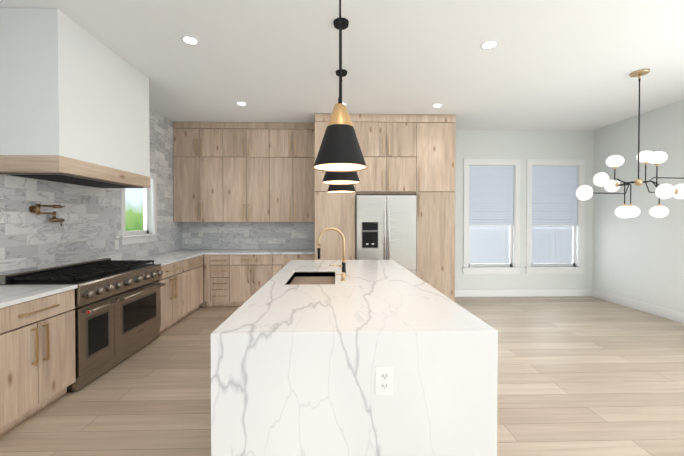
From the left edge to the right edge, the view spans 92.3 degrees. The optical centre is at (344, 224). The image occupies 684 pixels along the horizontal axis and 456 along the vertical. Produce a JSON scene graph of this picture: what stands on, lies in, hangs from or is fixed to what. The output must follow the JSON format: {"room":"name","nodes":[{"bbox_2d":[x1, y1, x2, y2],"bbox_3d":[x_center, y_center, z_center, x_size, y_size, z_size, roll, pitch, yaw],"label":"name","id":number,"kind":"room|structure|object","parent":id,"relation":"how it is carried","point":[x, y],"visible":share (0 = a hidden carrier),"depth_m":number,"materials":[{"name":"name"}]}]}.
{"room":"kitchen","nodes":[
{"label":"kitchen","id":0,"kind":"room"},
{"bbox_2d":[0,108,182,274],"bbox_3d":[-2.916,-0.149,1.582,0.150,3.150,9.200,0,1,-2],"label":"tiled wall","id":1,"kind":"structure","parent":0,"point":[89,229],"depth_m":3.56,"materials":[{"name":"stone"}]},
{"bbox_2d":[29,204,64,225],"bbox_3d":[-2.848,-0.088,3.169,0.072,0.211,0.332,0,1,-2],"label":"pot filler","id":2,"kind":"object","parent":1,"relation":"attached to","point":[34,209],"visible":1,"depth_m":3.16,"materials":[{"name":"brown metal"}]},
{"bbox_2d":[0,8,149,187],"bbox_3d":[-2.600,-1.081,3.290,0.571,1.324,1.308,0,1,-2],"label":"range hood","id":3,"kind":"object","parent":1,"relation":"attached to","point":[74,102],"visible":1,"depth_m":2.75,"materials":[{"name":"white paint"}]},
{"bbox_2d":[115,240,118,248],"bbox_3d":[-2.909,0.254,4.208,0.007,0.118,0.075,0,1,-2],"label":"outlet","id":4,"kind":"object","parent":1,"relation":"attached to","point":[116,244],"visible":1,"depth_m":4.21,"materials":[{"name":"white plastic"}]},
{"bbox_2d":[120,172,158,244],"bbox_3d":[-2.969,-0.263,4.710,0.160,1.048,0.880,0,1,-2],"label":"window","id":5,"kind":"structure","parent":1,"relation":"in","point":[149,231],"depth_m":5.00,"materials":[{"name":"white wood"}]},
{"bbox_2d":[0,297,683,455],"bbox_3d":[1.008,1.475,1.712,8.000,0.100,9.200,0,1,-2],"label":"floor","id":6,"kind":"structure","parent":0,"point":[585,376],"depth_m":2.76,"materials":[{"name":"brown wood"}]},
{"bbox_2d":[0,289,75,436],"bbox_3d":[-2.543,0.977,2.384,0.631,0.880,0.695,0,1,-2],"label":"base cabinet","id":7,"kind":"object","parent":6,"relation":"on","point":[37,353],"depth_m":2.36,"materials":[{"name":"brown wood"}]},
{"bbox_2d":[0,285,77,308],"bbox_3d":[-2.511,0.527,1.629,0.654,0.030,2.196,0,1,-2],"label":"countertop","id":8,"kind":"structure","parent":7,"relation":"on","point":[9,294],"depth_m":2.46,"materials":[{"name":"white stone"}]},
{"bbox_2d":[0,258,165,391],"bbox_3d":[-2.520,0.910,3.392,0.718,0.989,1.300,0,1,-2],"label":"range","id":9,"kind":"object","parent":6,"relation":"on","point":[117,309],"visible":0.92,"depth_m":3.15,"materials":[{"name":"silver metal"}]},
{"bbox_2d":[158,261,185,332],"bbox_3d":[-2.598,0.953,4.353,0.631,0.880,0.605,0,1,-2],"label":"base cabinet","id":10,"kind":"object","parent":6,"relation":"on","point":[182,289],"depth_m":4.38,"materials":[{"name":"brown wood"}]},
{"bbox_2d":[130,253,203,264],"bbox_3d":[-2.598,0.489,4.709,0.654,0.030,1.328,0,1,-2],"label":"countertop","id":11,"kind":"structure","parent":10,"relation":"on","point":[164,258],"depth_m":4.73,"materials":[{"name":"white stone"}]},
{"bbox_2d":[182,257,202,315],"bbox_3d":[-2.617,0.944,5.027,0.631,0.880,0.743,0,1,-2],"label":"base cabinet","id":12,"kind":"object","parent":6,"relation":"on","point":[193,268],"depth_m":5.03,"materials":[{"name":"brown wood"}]},
{"bbox_2d":[199,253,210,307],"bbox_3d":[-2.639,0.936,5.747,0.630,0.880,0.609,0,1,-2],"label":"base cabinet","id":13,"kind":"object","parent":6,"relation":"on","point":[206,280],"depth_m":5.43,"materials":[{"name":"brown wood"}]},
{"bbox_2d":[207,253,230,306],"bbox_3d":[-2.062,0.936,5.752,0.315,0.880,0.631,0,1,-2],"label":"base cabinet","id":14,"kind":"object","parent":6,"relation":"on","point":[218,264],"depth_m":5.44,"materials":[{"name":"brown wood"}]},
{"bbox_2d":[231,253,274,306],"bbox_3d":[-1.551,0.935,5.766,0.708,0.880,0.631,0,1,-2],"label":"base cabinet","id":15,"kind":"object","parent":6,"relation":"on","point":[236,277],"depth_m":5.45,"materials":[{"name":"brown wood"}]},
{"bbox_2d":[175,249,314,252],"bbox_3d":[-1.722,0.477,5.742,2.463,0.030,0.646,0,1,-2],"label":"countertop","id":16,"kind":"structure","parent":15,"relation":"on","point":[209,250],"depth_m":5.65,"materials":[{"name":"white stone"}]},
{"bbox_2d":[275,253,314,274],"bbox_3d":[-0.844,0.935,5.786,0.706,0.880,0.631,0,1,-2],"label":"base cabinet","id":17,"kind":"object","parent":6,"relation":"on","point":[281,259],"depth_m":5.46,"materials":[{"name":"brown wood"}]},
{"bbox_2d":[315,114,354,259],"bbox_3d":[-0.154,-0.198,5.679,0.654,3.148,0.856,0,1,-2],"label":"tall cabinet","id":18,"kind":"object","parent":6,"relation":"on","point":[332,210],"depth_m":5.25,"materials":[{"name":"brown wood"}]},
{"bbox_2d":[211,336,497,455],"bbox_3d":[0.016,0.981,3.005,1.380,0.857,2.887,0,1,-2],"label":"kitchen island","id":19,"kind":"object","parent":6,"relation":"on","point":[364,358],"depth_m":1.57,"materials":[{"name":"stone"}]},
{"bbox_2d":[279,260,406,271],"bbox_3d":[-0.010,0.511,3.930,1.370,0.055,0.914,0,1,-2],"label":"island countertop","id":20,"kind":"structure","parent":19,"relation":"on","point":[294,265],"depth_m":3.81,"materials":[{"name":"white stone"}]},
{"bbox_2d":[267,272,426,283],"bbox_3d":[0.013,0.521,3.108,1.370,0.055,0.729,0,1,-2],"label":"island countertop","id":21,"kind":"structure","parent":19,"relation":"on","point":[281,277],"depth_m":3.02,"materials":[{"name":"white stone"}]},
{"bbox_2d":[287,272,334,283],"bbox_3d":[-0.296,0.621,3.101,0.446,0.230,0.754,0,1,-2],"label":"sink","id":22,"kind":"object","parent":21,"relation":"in","point":[300,277],"depth_m":3.34,"materials":[{"name":"black metal"}]},
{"bbox_2d":[317,228,346,280],"bbox_3d":[-0.111,0.262,3.019,0.278,0.464,0.268,0,1,-2],"label":"faucet","id":23,"kind":"object","parent":21,"relation":"on","point":[343,272],"visible":1,"depth_m":3.11,"materials":[{"name":"gold metal"}]},
{"bbox_2d":[215,284,494,339],"bbox_3d":[0.039,0.533,2.181,1.370,0.055,1.125,0,1,-2],"label":"island countertop","id":24,"kind":"structure","parent":19,"relation":"on","point":[274,311],"depth_m":1.86,"materials":[{"name":"white stone"}]},
{"bbox_2d":[356,195,415,274],"bbox_3d":[0.665,0.451,5.631,0.956,1.852,0.901,0,1,-2],"label":"fridge","id":25,"kind":"object","parent":6,"relation":"on","point":[385,227],"visible":0.67,"depth_m":5.23,"materials":[{"name":"silver metal"}]},
{"bbox_2d":[415,115,455,301],"bbox_3d":[1.469,-0.198,5.724,0.634,3.148,0.856,0,1,-2],"label":"tall cabinet","id":26,"kind":"object","parent":6,"relation":"on","point":[435,135],"depth_m":5.29,"materials":[{"name":"brown wood"}]},
{"bbox_2d":[0,0,683,130],"bbox_3d":[1.008,-1.775,1.672,8.000,0.100,9.200,0,1,-2],"label":"ceiling","id":27,"kind":"structure","parent":0,"point":[557,64],"depth_m":3.42,"materials":[{"name":"white paint"}]},
{"bbox_2d":[181,35,199,44],"bbox_3d":[-1.453,-1.738,3.104,0.164,0.007,0.164,0,1,-2],"label":"recessed light","id":28,"kind":"object","parent":27,"relation":"in","point":[189,40],"visible":1,"depth_m":3.10,"materials":[{"name":"white"}]},
{"bbox_2d":[236,102,246,105],"bbox_3d":[-1.490,-1.758,4.784,0.164,0.007,0.164,0,1,-2],"label":"recessed light","id":29,"kind":"object","parent":27,"relation":"in","point":[241,103],"visible":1,"depth_m":4.77,"materials":[{"name":"white"}]},
{"bbox_2d":[313,0,366,171],"bbox_3d":[-0.024,-1.039,2.032,0.336,1.378,0.336,0,1,-2],"label":"pendant light","id":30,"kind":"object","parent":27,"relation":"hanging from","point":[340,150],"visible":1,"depth_m":1.96,"materials":[{"name":"black painted metal"},{"name":"brass"}]},
{"bbox_2d":[322,18,359,184],"bbox_3d":[-0.025,-1.049,2.833,0.336,1.378,0.336,0,1,-2],"label":"pendant light","id":31,"kind":"object","parent":27,"relation":"hanging from","point":[340,178],"visible":0.35,"depth_m":2.77,"materials":[{"name":"black painted metal"},{"name":"brass"}]},
{"bbox_2d":[327,69,355,192],"bbox_3d":[-0.029,-1.060,3.773,0.336,1.378,0.336,0,1,-2],"label":"pendant light","id":32,"kind":"object","parent":27,"relation":"hanging from","point":[341,188],"visible":0.31,"depth_m":3.69,"materials":[{"name":"black painted metal"},{"name":"brass"}]},
{"bbox_2d":[432,104,442,107],"bbox_3d":[1.378,-1.759,4.864,0.164,0.007,0.164,0,1,-2],"label":"recessed light","id":33,"kind":"object","parent":27,"relation":"in","point":[437,105],"visible":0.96,"depth_m":4.85,"materials":[{"name":"white"}]},
{"bbox_2d":[480,40,497,49],"bbox_3d":[1.406,-1.739,3.184,0.164,0.007,0.164,0,1,-2],"label":"recessed light","id":34,"kind":"object","parent":27,"relation":"in","point":[490,44],"visible":1,"depth_m":3.17,"materials":[{"name":"white"}]},
{"bbox_2d":[576,69,683,217],"bbox_3d":[3.501,-0.911,3.867,1.829,1.678,0.616,0,1,-2],"label":"chandelier","id":35,"kind":"object","parent":27,"relation":"hanging from","point":[630,210],"visible":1,"depth_m":3.78,"materials":[{"name":"white glass"}]},
{"bbox_2d":[182,130,593,289],"bbox_3d":[0.881,-0.205,6.211,8.000,3.150,0.158,0,1,-2],"label":"wall","id":36,"kind":"structure","parent":0,"point":[523,145],"depth_m":6.19,"materials":[{"name":"white paint"}]},
{"bbox_2d":[173,122,200,221],"bbox_3d":[-2.729,-0.910,5.853,0.456,1.728,0.346,0,1,-2],"label":"upper cabinet","id":37,"kind":"object","parent":36,"relation":"attached to","point":[186,135],"depth_m":5.68,"materials":[{"name":"brown wood"}]},
{"bbox_2d":[201,122,224,221],"bbox_3d":[-2.303,-0.910,5.865,0.396,1.728,0.346,0,1,-2],"label":"upper cabinet","id":38,"kind":"object","parent":36,"relation":"attached to","point":[212,133],"depth_m":5.69,"materials":[{"name":"brown wood"}]},
{"bbox_2d":[225,122,268,221],"bbox_3d":[-1.705,-0.910,5.881,0.800,1.728,0.346,0,1,-2],"label":"upper cabinet","id":39,"kind":"object","parent":36,"relation":"attached to","point":[240,172],"depth_m":5.71,"materials":[{"name":"brown wood"}]},
{"bbox_2d":[269,123,314,221],"bbox_3d":[-0.900,-0.911,5.904,0.810,1.728,0.346,0,1,-2],"label":"upper cabinet","id":40,"kind":"object","parent":36,"relation":"attached to","point":[291,145],"depth_m":5.73,"materials":[{"name":"brown wood"}]},
{"bbox_2d":[355,114,414,197],"bbox_3d":[0.663,-1.130,5.690,0.980,1.283,0.856,0,1,-2],"label":"upper cabinet","id":41,"kind":"object","parent":36,"relation":"attached to","point":[407,154],"depth_m":5.26,"materials":[{"name":"brown wood"}]},
{"bbox_2d":[462,159,521,273],"bbox_3d":[2.780,-0.148,6.234,1.118,2.166,0.180,0,1,-2],"label":"window","id":42,"kind":"structure","parent":36,"relation":"in","point":[492,184],"depth_m":6.20,"materials":[{"name":"white"}]},
{"bbox_2d":[455,289,591,296],"bbox_3d":[3.237,1.297,6.214,2.910,0.145,0.019,0,1,-2],"label":"baseboard","id":43,"kind":"structure","parent":36,"relation":"attached to","point":[484,292],"depth_m":6.21,"materials":[{"name":"white"}]},
{"bbox_2d":[525,159,585,273],"bbox_3d":[3.997,-0.149,6.268,1.147,2.166,0.180,0,1,-2],"label":"window","id":44,"kind":"structure","parent":36,"relation":"in","point":[555,184],"depth_m":6.23,"materials":[{"name":"white"}]},
{"bbox_2d":[592,99,683,312],"bbox_3d":[4.931,-0.151,1.802,0.150,3.150,9.200,0,1,-2],"label":"wall","id":45,"kind":"structure","parent":0,"point":[640,257],"depth_m":5.24,"materials":[{"name":"white paint"}]},
{"bbox_2d":[592,289,683,323],"bbox_3d":[4.848,1.351,1.818,0.016,0.145,8.900,0,1,-2],"label":"baseboard","id":46,"kind":"structure","parent":45,"relation":"attached to","point":[673,315],"depth_m":5.24,"materials":[{"name":"white"}]},
{"label":"outside","id":47,"kind":"structure","parent":0,"visible":0},
{"bbox_2d":[125,188,142,230],"bbox_3d":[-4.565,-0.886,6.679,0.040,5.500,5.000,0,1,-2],"label":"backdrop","id":48,"kind":"structure","parent":47,"point":[133,209],"depth_m":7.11,"materials":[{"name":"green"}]},
{"bbox_2d":[470,226,571,262],"bbox_3d":[3.858,0.928,8.854,7.000,2.020,0.130,0,1,-2],"label":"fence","id":49,"kind":"object","parent":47,"point":[550,244],"visible":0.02,"depth_m":8.85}
]}

